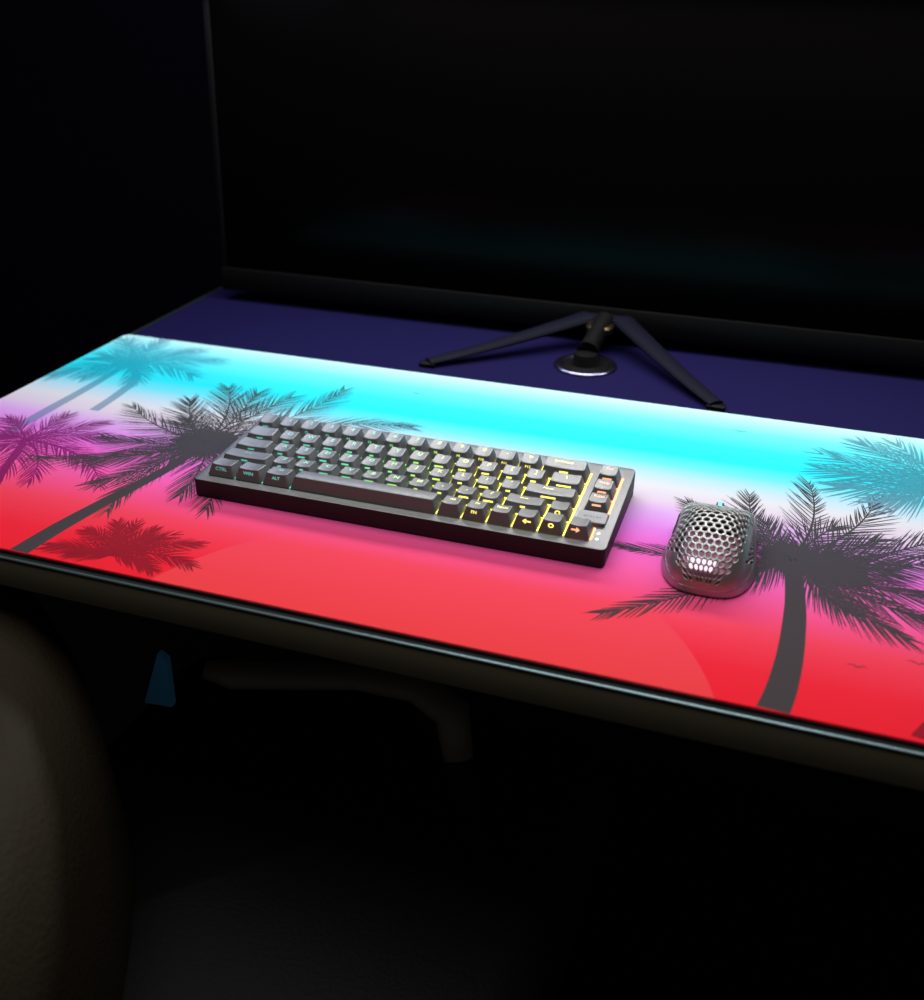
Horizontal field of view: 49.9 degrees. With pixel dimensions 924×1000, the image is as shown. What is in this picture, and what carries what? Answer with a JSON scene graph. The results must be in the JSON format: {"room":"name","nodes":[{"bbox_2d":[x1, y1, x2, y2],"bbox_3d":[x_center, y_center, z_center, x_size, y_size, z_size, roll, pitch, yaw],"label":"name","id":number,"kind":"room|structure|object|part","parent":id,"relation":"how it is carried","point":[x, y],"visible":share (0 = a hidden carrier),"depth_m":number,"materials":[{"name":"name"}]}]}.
{"room":"gaming room","nodes":[
{"label":"gaming room","id":0,"kind":"room"},
{"bbox_2d":[0,0,222,398],"bbox_3d":[0.295,-0.834,1.275,4.200,2.504,0.080,10,30,16],"label":"wall","id":1,"kind":"structure","parent":0,"point":[109,217],"depth_m":1.72,"materials":[{"name":"black paint"}]},
{"bbox_2d":[33,592,923,999],"bbox_3d":[-0.112,0.851,0.853,4.200,0.060,2.400,10,30,16],"label":"floor","id":2,"kind":"structure","parent":0,"point":[720,872],"depth_m":1.42,"materials":[{"name":"black"}]},
{"bbox_2d":[0,585,612,999],"bbox_3d":[-0.168,0.416,0.860,0.679,0.698,0.611,-2,29,-5],"label":"armchair","id":3,"kind":"object","parent":2,"relation":"on","point":[280,828],"visible":0.84,"depth_m":0.75,"materials":[{"name":"black leather"}]},
{"bbox_3d":[-0.354,0.262,0.789,0.162,0.364,0.604,-14,32,-24],"label":"backrest","id":4,"kind":"part","parent":3,"relation":"part of","materials":[{"name":"black leather"}]},
{"bbox_3d":[-0.252,0.146,0.819,0.029,0.057,0.006,10,30,16],"label":"panel","id":5,"kind":"part","parent":3,"relation":"part of","materials":[{"name":"blue fabric"}]},
{"bbox_3d":[-0.089,0.149,0.746,0.208,0.058,0.052,7,29,11],"label":"armrest","id":6,"kind":"part","parent":3,"relation":"part of","materials":[{"name":"grey plastic"}]},
{"bbox_3d":[-0.110,0.128,0.932,0.024,0.155,0.041,-8,30,-15],"label":"arm post","id":7,"kind":"part","parent":3,"relation":"part of","materials":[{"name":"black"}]},
{"bbox_3d":[-0.140,0.319,0.817,0.460,0.090,0.460,10,30,16],"label":"seat","id":8,"kind":"part","parent":3,"relation":"part of","materials":[{"name":"black leather"}]},
{"bbox_3d":[-0.005,0.222,0.762,0.049,0.152,0.031,10,30,16],"label":"arm post","id":9,"kind":"part","parent":3,"relation":"part of","materials":[{"name":"black plastic"}]},
{"bbox_2d":[0,286,923,790],"bbox_3d":[0.292,0.292,1.039,1.476,0.750,0.727,10,30,16],"label":"desk","id":10,"kind":"object","parent":2,"relation":"on","point":[888,399],"visible":0.2,"depth_m":0.96,"materials":[{"name":"blue laminate"}]},
{"bbox_2d":[0,335,923,747],"bbox_3d":[0.018,-0.012,0.805,0.980,0.004,0.424,10,30,16],"label":"desk mat","id":11,"kind":"object","parent":10,"relation":"on","point":[102,454],"visible":0.93,"depth_m":0.73,"materials":[{"name":"multicoloured fabric"}]},
{"bbox_2d":[194,414,634,566],"bbox_3d":[-0.037,-0.018,0.778,0.326,0.032,0.119,10,30,16],"label":"keyboard","id":12,"kind":"object","parent":11,"relation":"on","point":[567,510],"visible":1,"depth_m":0.75,"materials":[{"name":"black plastic"}]},
{"bbox_3d":[-0.048,-0.021,0.777,0.286,0.005,0.092,10,30,16],"label":"light plate","id":13,"kind":"part","parent":12,"relation":"part of","materials":[{"name":"yellow"}]},
{"bbox_3d":[0.094,0.013,0.716,0.021,0.004,0.015,10,30,16],"label":"badge plate","id":14,"kind":"part","parent":12,"relation":"part of","materials":[{"name":"grey plastic"}]},
{"bbox_3d":[0.108,-0.005,0.748,0.019,0.003,0.054,10,30,16],"label":"light plate","id":15,"kind":"part","parent":12,"relation":"part of","materials":[{"name":"orange"}]},
{"bbox_2d":[661,502,757,597],"bbox_3d":[0.175,0.027,0.694,0.065,0.036,0.099,10,30,16],"label":"mouse","id":16,"kind":"object","parent":11,"relation":"on","point":[710,551],"visible":1,"depth_m":0.67,"materials":[{"name":"grey plastic"}]},
{"bbox_3d":[0.178,0.126,0.559,1.466,0.002,0.002,10,30,16],"label":"edge trim","id":17,"kind":"part","parent":10,"relation":"part of","materials":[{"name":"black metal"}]},
{"bbox_2d":[202,0,923,410],"bbox_3d":[0.136,-0.320,0.985,0.950,0.374,0.208,10,30,16],"label":"monitor","id":18,"kind":"object","parent":10,"relation":"on","point":[749,174],"visible":1,"depth_m":1.04,"materials":[{"name":"black plastic"}]},
{"bbox_3d":[0.053,-0.175,1.069,0.190,0.034,0.026,-12,31,-21],"label":"leg","id":19,"kind":"part","parent":18,"relation":"part of","materials":[{"name":"black metal"}]},
{"bbox_3d":[0.144,-0.177,1.070,0.024,0.037,0.066,12,30,20],"label":"post","id":20,"kind":"part","parent":18,"relation":"part of","materials":[{"name":"black plastic"}]},
{"bbox_3d":[0.212,-0.146,1.018,0.026,0.034,0.184,-11,31,-20],"label":"leg","id":21,"kind":"part","parent":18,"relation":"part of","materials":[{"name":"black metal"}]}
]}

